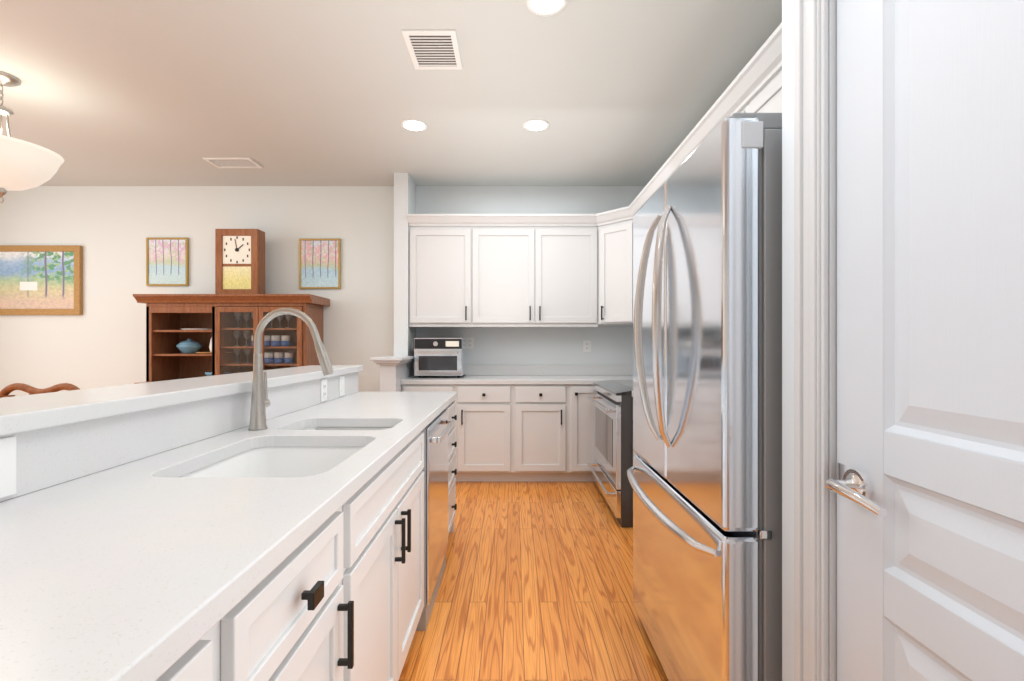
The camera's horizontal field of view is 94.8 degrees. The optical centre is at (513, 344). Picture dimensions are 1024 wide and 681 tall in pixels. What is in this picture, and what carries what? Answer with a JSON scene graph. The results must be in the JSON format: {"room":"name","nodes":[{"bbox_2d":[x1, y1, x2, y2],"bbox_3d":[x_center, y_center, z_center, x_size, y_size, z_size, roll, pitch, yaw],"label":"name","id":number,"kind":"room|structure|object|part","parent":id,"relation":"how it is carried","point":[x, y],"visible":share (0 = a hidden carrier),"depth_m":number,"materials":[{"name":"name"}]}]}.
{"room":"kitchen","nodes":[
{"label":"kitchen","id":0,"kind":"room"},
{"bbox_2d":[0,373,359,500],"bbox_3d":[-1.012,0.245,0.870,0.015,0.131,4.340,0,0,0],"label":"backsplash","id":1,"kind":"structure","parent":0,"relation":"attached to","point":[53,456],"depth_m":1.25,"materials":[{"name":"white stone"}]},
{"bbox_2d":[0,436,15,497],"bbox_3d":[-1.000,0.242,0.885,0.010,0.115,0.120,0,0,0],"label":"outlet","id":2,"kind":"object","parent":1,"relation":"attached to","point":[7,466],"visible":1,"depth_m":0.93,"materials":[{"name":"white plastic"}]},
{"bbox_2d":[320,379,326,401],"bbox_3d":[-1.000,0.242,2.480,0.010,0.115,0.075,0,0,0],"label":"outlet","id":3,"kind":"object","parent":1,"relation":"attached to","point":[323,389],"visible":1,"depth_m":2.46,"materials":[{"name":"white plastic"}]},
{"bbox_2d":[339,375,344,395],"bbox_3d":[-1.000,0.242,2.740,0.009,0.115,0.075,0,0,0],"label":"outlet","id":4,"kind":"object","parent":1,"relation":"attached to","point":[341,385],"visible":1,"depth_m":2.73,"materials":[{"name":"white plastic"}]},
{"bbox_2d":[0,186,644,395],"bbox_3d":[-2.105,-0.180,4.760,7.190,2.800,0.100,0,0,0],"label":"wall","id":5,"kind":"structure","parent":0,"point":[100,342],"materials":[{"name":"white paint"}]},
{"bbox_2d":[0,245,82,314],"bbox_3d":[-4.805,-0.635,4.691,0.990,0.690,0.035,0,0,0],"label":"framed picture","id":6,"kind":"object","parent":5,"relation":"attached to","point":[41,279],"visible":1,"depth_m":4.69,"materials":[{"name":"brown wood"}]},
{"bbox_2d":[146,238,188,285],"bbox_3d":[-3.455,-0.820,4.696,0.410,0.480,0.025,0,0,0],"label":"framed picture","id":7,"kind":"object","parent":5,"relation":"attached to","point":[167,261],"visible":0.96,"depth_m":4.69,"materials":[{"name":"gold metal"}]},
{"bbox_2d":[299,239,340,288],"bbox_3d":[-1.935,-0.800,4.696,0.410,0.500,0.025,0,0,0],"label":"framed picture","id":8,"kind":"object","parent":5,"relation":"attached to","point":[319,263],"visible":0.96,"depth_m":4.69,"materials":[{"name":"multicoloured paper"}]},
{"bbox_2d":[407,214,474,325],"bbox_3d":[-0.685,-0.689,4.535,0.585,1.007,0.340,0,0,0],"label":"upper cabinet","id":9,"kind":"object","parent":5,"relation":"attached to","point":[441,259],"depth_m":4.37,"materials":[{"name":"white wood"}]},
{"bbox_2d":[466,337,473,348],"bbox_3d":[-0.440,-0.010,4.705,0.075,0.115,0.010,0,0,0],"label":"electrical outlet","id":10,"kind":"object","parent":5,"relation":"attached to","point":[469,342],"visible":0.98,"depth_m":4.70,"materials":[{"name":"white plastic"}]},
{"bbox_2d":[475,214,594,325],"bbox_3d":[0.193,-0.689,4.535,1.173,1.007,0.340,0,0,0],"label":"upper cabinet","id":11,"kind":"object","parent":5,"relation":"attached to","point":[520,276],"depth_m":4.37,"materials":[{"name":"white wood"}]},
{"bbox_2d":[466,365,632,372],"bbox_3d":[0.205,0.260,4.696,2.361,0.100,0.020,0,0,0],"label":"backsplash","id":12,"kind":"structure","parent":5,"relation":"attached to","point":[469,368],"depth_m":4.69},
{"bbox_2d":[583,340,590,351],"bbox_3d":[0.730,0.020,4.705,0.075,0.115,0.010,0,0,0],"label":"electrical outlet","id":13,"kind":"object","parent":5,"relation":"attached to","point":[586,345],"visible":1,"depth_m":4.70,"materials":[{"name":"white plastic"}]},
{"bbox_2d":[0,0,781,185],"bbox_3d":[-2.055,-1.610,0.855,7.290,0.060,7.910,0,0,0],"label":"ceiling","id":14,"kind":"structure","parent":0,"point":[280,92],"depth_m":2.90,"materials":[{"name":"white paint"}]},
{"bbox_2d":[0,71,63,202],"bbox_3d":[-3.030,-1.206,2.780,0.544,0.746,0.544,0,0,0],"label":"pendant lamp","id":15,"kind":"object","parent":14,"relation":"hanging from","point":[25,165],"visible":1,"depth_m":2.76,"materials":[{"name":"white glass"}]},
{"bbox_3d":[-3.030,-1.038,2.780,0.544,0.237,0.544,0,0,0],"label":"lamp shade","id":16,"kind":"part","parent":15,"relation":"part of","materials":[{"name":"white glass"}]},
{"bbox_2d":[202,158,262,167],"bbox_3d":[-2.440,-1.575,4.100,0.400,0.009,0.220,0,0,0],"label":"ceiling vent","id":17,"kind":"object","parent":14,"relation":"in","point":[233,162],"visible":1,"depth_m":4.08,"materials":[{"name":"white metal"}]},
{"bbox_2d":[401,119,427,131],"bbox_3d":[-0.720,-1.577,3.400,0.190,0.006,0.190,0,0,0],"label":"recessed light","id":18,"kind":"object","parent":14,"relation":"in","point":[414,125],"visible":1,"depth_m":3.40,"materials":[{"name":"white glass"}]},
{"bbox_2d":[402,30,461,69],"bbox_3d":[-0.430,-1.575,2.530,0.270,0.009,0.330,0,0,0],"label":"ceiling vent","id":19,"kind":"object","parent":14,"relation":"in","point":[433,49],"visible":1,"depth_m":2.52,"materials":[{"name":"white metal"}]},
{"bbox_2d":[523,119,548,131],"bbox_3d":[0.160,-1.577,3.400,0.190,0.006,0.190,0,0,0],"label":"recessed light","id":20,"kind":"object","parent":14,"relation":"in","point":[535,125],"visible":1,"depth_m":3.40,"materials":[{"name":"white glass"}]},
{"bbox_2d":[526,0,566,15],"bbox_3d":[0.150,-1.577,2.170,0.190,0.006,0.190,0,0,0],"label":"recessed light","id":21,"kind":"object","parent":14,"relation":"in","point":[545,7],"visible":1,"depth_m":2.20,"materials":[{"name":"white"}]},
{"bbox_2d":[380,173,415,391],"bbox_3d":[-1.045,-0.180,4.305,0.130,2.800,0.810,0,0,0],"label":"wall","id":22,"kind":"structure","parent":0,"point":[404,206],"depth_m":4.35,"materials":[{"name":"white paint"}]},
{"bbox_2d":[370,356,413,364],"bbox_3d":[-1.045,0.140,4.092,0.260,0.060,0.514,0,0,0],"label":"trim","id":23,"kind":"structure","parent":22,"relation":"on","point":[390,360],"depth_m":3.86,"materials":[{"name":"white wood"}]},
{"bbox_2d":[399,482,668,680],"bbox_3d":[-2.055,1.250,0.855,7.290,0.060,7.910,0,0,0],"label":"floor","id":24,"kind":"structure","parent":0,"point":[536,583],"depth_m":2.29,"materials":[{"name":"brown wood"}]},
{"bbox_2d":[0,383,79,397],"bbox_3d":[-2.910,0.730,2.711,0.528,0.980,0.422,0,0,0],"label":"chair","id":25,"kind":"object","parent":24,"relation":"on","point":[6,391],"visible":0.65,"depth_m":2.88,"materials":[{"name":"brown wood"}]},
{"bbox_2d":[148,597,243,680],"bbox_3d":[-0.685,0.786,0.375,0.620,0.868,0.470,0,0,0],"label":"base cabinet","id":26,"kind":"object","parent":24,"relation":"on","point":[216,653],"depth_m":0.62,"materials":[{"name":"white wood"}]},
{"bbox_2d":[133,294,329,383],"bbox_3d":[-2.630,0.385,4.444,1.590,1.670,0.508,0,0,0],"label":"hutch","id":27,"kind":"object","parent":24,"relation":"on","point":[194,335],"visible":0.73,"depth_m":4.41,"materials":[{"name":"brown wood"}]},
{"bbox_3d":[-2.630,-0.412,4.464,1.590,0.075,0.468,0,0,0],"label":"crown","id":28,"kind":"part","parent":27,"relation":"part of","materials":[{"name":"brown wood"}]},
{"bbox_2d":[215,229,264,293],"bbox_3d":[-2.600,-0.766,4.480,0.400,0.630,0.140,0,0,0],"label":"clock","id":29,"kind":"object","parent":27,"relation":"on","point":[239,261],"visible":0.85,"depth_m":4.42,"materials":[{"name":"brown wood"}]},
{"bbox_2d":[222,235,252,289],"bbox_3d":[-2.600,-0.766,4.428,0.270,0.500,0.025,0,0,0],"label":"clock face","id":30,"kind":"object","parent":29,"relation":"on","point":[237,250],"depth_m":4.42,"materials":[{"name":"white"}]},
{"bbox_3d":[-2.325,-0.001,4.290,0.710,0.589,0.004,0,0,0],"label":"glass","id":31,"kind":"part","parent":27,"relation":"part of","materials":[{"name":"white"}]},
{"bbox_2d":[240,489,359,680],"bbox_3d":[-0.685,0.786,0.844,0.620,0.868,0.468,0,0,0],"label":"base cabinet","id":32,"kind":"object","parent":24,"relation":"on","point":[302,618],"depth_m":0.88,"materials":[{"name":"white wood"}]},
{"bbox_2d":[0,365,362,436],"bbox_3d":[-1.155,0.158,0.885,0.340,0.040,4.370,0,0,0],"label":"countertop","id":33,"kind":"structure","parent":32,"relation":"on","point":[34,413],"depth_m":1.29,"materials":[{"name":"white stone"}]},
{"bbox_2d":[0,392,455,680],"bbox_3d":[-0.694,0.330,0.890,0.648,0.040,4.380,0,0,0],"label":"countertop","id":34,"kind":"structure","parent":32,"relation":"on","point":[106,575],"depth_m":0.76,"materials":[{"name":"white stone"}]},
{"bbox_2d":[188,445,383,536],"bbox_3d":[-0.665,0.445,1.350,0.432,0.213,0.512,0,0,0],"label":"sink","id":35,"kind":"object","parent":34,"relation":"in","point":[257,458],"depth_m":1.58,"materials":[{"name":"white ceramic"}]},
{"bbox_2d":[248,308,333,429],"bbox_3d":[-0.813,0.088,1.736,0.306,0.441,0.094,0,0,0],"label":"faucet","id":36,"kind":"object","parent":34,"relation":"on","point":[260,402],"visible":1,"depth_m":1.71,"materials":[{"name":"silver metal"}]},
{"bbox_2d":[300,425,407,484],"bbox_3d":[-0.665,0.420,1.840,0.432,0.163,0.292,0,0,0],"label":"sink","id":37,"kind":"object","parent":34,"relation":"in","point":[398,466],"depth_m":1.63,"materials":[{"name":"white ceramic"}]},
{"bbox_2d":[360,397,456,568],"bbox_3d":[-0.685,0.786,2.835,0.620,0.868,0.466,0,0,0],"label":"base cabinet","id":38,"kind":"object","parent":24,"relation":"on","point":[395,540],"depth_m":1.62,"materials":[{"name":"white wood"}]},
{"bbox_2d":[402,385,456,481],"bbox_3d":[-0.743,0.786,4.390,0.465,0.868,0.620,0,0,0],"label":"base cabinet","id":39,"kind":"object","parent":24,"relation":"on","point":[405,388],"depth_m":4.08,"materials":[{"name":"white wood"}]},
{"bbox_2d":[416,409,454,630],"bbox_3d":[-0.649,0.789,2.300,0.662,0.862,0.592,0,0,0],"label":"dishwasher","id":40,"kind":"object","parent":24,"relation":"on","point":[437,429],"visible":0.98,"depth_m":2.14,"materials":[{"name":"grey metal"}]},
{"bbox_3d":[-0.367,0.737,2.300,0.011,0.757,0.588,0,0,0],"label":"door","id":41,"kind":"part","parent":40,"relation":"part of","materials":[{"name":"silver metal"}]},
{"bbox_3d":[-0.340,0.420,2.300,0.044,0.028,0.500,0,0,0],"label":"handle","id":42,"kind":"part","parent":40,"relation":"part of","materials":[{"name":"silver metal"}]},
{"bbox_2d":[457,385,512,481],"bbox_3d":[-0.260,0.786,4.390,0.500,0.868,0.620,0,0,0],"label":"base cabinet","id":43,"kind":"object","parent":24,"relation":"on","point":[484,412],"depth_m":4.09,"materials":[{"name":"white wood"}]},
{"bbox_2d":[401,373,632,384],"bbox_3d":[0.204,0.330,4.390,2.364,0.040,0.631,0,0,0],"label":"countertop","id":44,"kind":"structure","parent":43,"relation":"on","point":[468,378],"depth_m":4.12,"materials":[{"name":"white stone"}]},
{"bbox_2d":[414,338,465,377],"bbox_3d":[-0.690,0.126,4.445,0.440,0.365,0.410,0,0,0],"label":"toaster oven","id":45,"kind":"object","parent":44,"relation":"on","point":[439,356],"visible":1,"depth_m":4.27,"materials":[{"name":"silver metal"}]},
{"bbox_2d":[513,385,568,481],"bbox_3d":[0.230,0.786,4.390,0.480,0.868,0.620,0,0,0],"label":"base cabinet","id":46,"kind":"object","parent":24,"relation":"on","point":[524,423],"depth_m":4.09,"materials":[{"name":"white wood"}]},
{"bbox_2d":[569,385,595,481],"bbox_3d":[0.609,0.786,4.390,0.278,0.868,0.620,0,0,0],"label":"base cabinet","id":47,"kind":"object","parent":24,"relation":"on","point":[580,407],"depth_m":4.09,"materials":[{"name":"white wood"}]},
{"bbox_2d":[587,379,632,527],"bbox_3d":[1.002,0.762,3.587,0.764,0.916,0.919,0,0,0],"label":"range","id":48,"kind":"object","parent":24,"relation":"on","point":[612,401],"visible":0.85,"depth_m":3.22,"materials":[{"name":"grey metal"}]},
{"bbox_2d":[592,379,632,395],"bbox_3d":[1.030,0.322,3.587,0.708,0.036,0.919,0,0,0],"label":"cooktop","id":49,"kind":"object","parent":48,"relation":"in","point":[612,387],"depth_m":3.54,"materials":[{"name":"black glass"}]},
{"bbox_2d":[627,113,781,680],"bbox_3d":[0.909,0.314,1.647,0.922,1.812,0.925,0,0,0],"label":"refrigerator","id":50,"kind":"object","parent":24,"relation":"on","point":[704,473],"visible":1,"depth_m":1.26,"materials":[{"name":"grey metal"}]},
{"bbox_3d":[0.578,-0.051,1.881,0.095,1.059,0.457,0,0,0],"label":"door","id":51,"kind":"part","parent":50,"relation":"part of","materials":[{"name":"silver metal"}]},
{"bbox_3d":[0.578,0.828,1.650,0.095,0.674,0.920,0,0,0],"label":"drawer","id":52,"kind":"part","parent":50,"relation":"part of","materials":[{"name":"silver metal"}]},
{"bbox_3d":[0.578,-0.051,1.419,0.095,1.059,0.457,0,0,0],"label":"door","id":53,"kind":"part","parent":50,"relation":"part of","materials":[{"name":"silver metal"}]},
{"bbox_2d":[782,0,1018,680],"bbox_3d":[0.720,-0.180,-0.920,0.120,2.800,4.160,0,0,0],"label":"wall","id":54,"kind":"structure","parent":0,"point":[787,340],"depth_m":1.10,"materials":[{"name":"white paint"}]},
{"bbox_2d":[794,0,836,680],"bbox_3d":[0.707,0.155,0.598,0.147,2.130,0.955,0,0,0],"label":"door frame","id":55,"kind":"structure","parent":54,"relation":"attached to","point":[815,332],"depth_m":1.00,"materials":[{"name":"white wood"}]},
{"bbox_2d":[837,0,1023,680],"bbox_3d":[0.690,0.198,0.598,0.035,2.029,0.769,0,0,0],"label":"door leaf","id":56,"kind":"structure","parent":54,"relation":"in","point":[872,593],"depth_m":0.89,"materials":[{"name":"white paint"}]},
{"bbox_2d":[825,462,886,516],"bbox_3d":[0.640,0.275,0.890,0.063,0.066,0.183,0,0,0],"label":"door lever","id":57,"kind":"object","parent":56,"relation":"attached to","point":[854,485],"visible":1,"depth_m":0.89,"materials":[{"name":"silver metal"}]},
{"bbox_2d":[884,0,1023,680],"bbox_3d":[0.678,0.145,0.598,0.010,1.710,0.519,0,0,0],"label":"panel","id":58,"kind":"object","parent":56,"relation":"attached to","point":[953,223],"depth_m":0.72,"materials":[{"name":"white paint"}]},
{"bbox_3d":[1.440,-0.180,2.935,0.100,2.800,3.550,0,0,0],"label":"wall","id":59,"kind":"structure","parent":0,"visible":0},
{"bbox_2d":[595,206,630,325],"bbox_3d":[1.083,-0.689,4.404,0.605,1.007,0.605,0,0,0],"label":"upper cabinet","id":60,"kind":"object","parent":59,"relation":"attached to","point":[612,241],"depth_m":4.25,"materials":[{"name":"white wood"}]},
{"bbox_3d":[0.896,-1.144,4.216,0.356,0.098,0.356,0,0,0],"label":"cabinet corner crown","id":61,"kind":"part","parent":60,"relation":"part of","materials":[{"name":"white wood"}]},
{"bbox_2d":[631,182,654,325],"bbox_3d":[1.215,-0.689,3.774,0.340,1.007,0.653,0,0,0],"label":"upper cabinet","id":62,"kind":"object","parent":59,"relation":"attached to","point":[639,202],"depth_m":3.98,"materials":[{"name":"white wood"}]},
{"bbox_2d":[655,142,686,191],"bbox_3d":[1.215,-0.689,3.120,0.340,1.007,0.654,0,0,0],"label":"upper cabinet","id":63,"kind":"object","parent":59,"relation":"attached to","point":[664,174],"depth_m":3.04,"materials":[{"name":"white wood"}]},
{"bbox_2d":[687,78,742,156],"bbox_3d":[1.215,-0.689,2.466,0.340,1.007,0.653,0,0,0],"label":"upper cabinet","id":64,"kind":"object","parent":59,"relation":"attached to","point":[733,103],"depth_m":2.33,"materials":[{"name":"white wood"}]},
{"bbox_2d":[743,30,781,112],"bbox_3d":[1.215,-0.916,1.650,0.340,0.552,0.976,0,0,0],"label":"upper cabinet","id":65,"kind":"object","parent":59,"relation":"attached to","point":[769,100],"depth_m":1.94,"materials":[{"name":"white wood"}]},
{"bbox_3d":[1.028,-1.144,2.636,0.074,0.098,2.948,0,0,0],"label":"cabinet crown","id":66,"kind":"part","parent":65,"relation":"part of","materials":[{"name":"white wood"}]}
]}

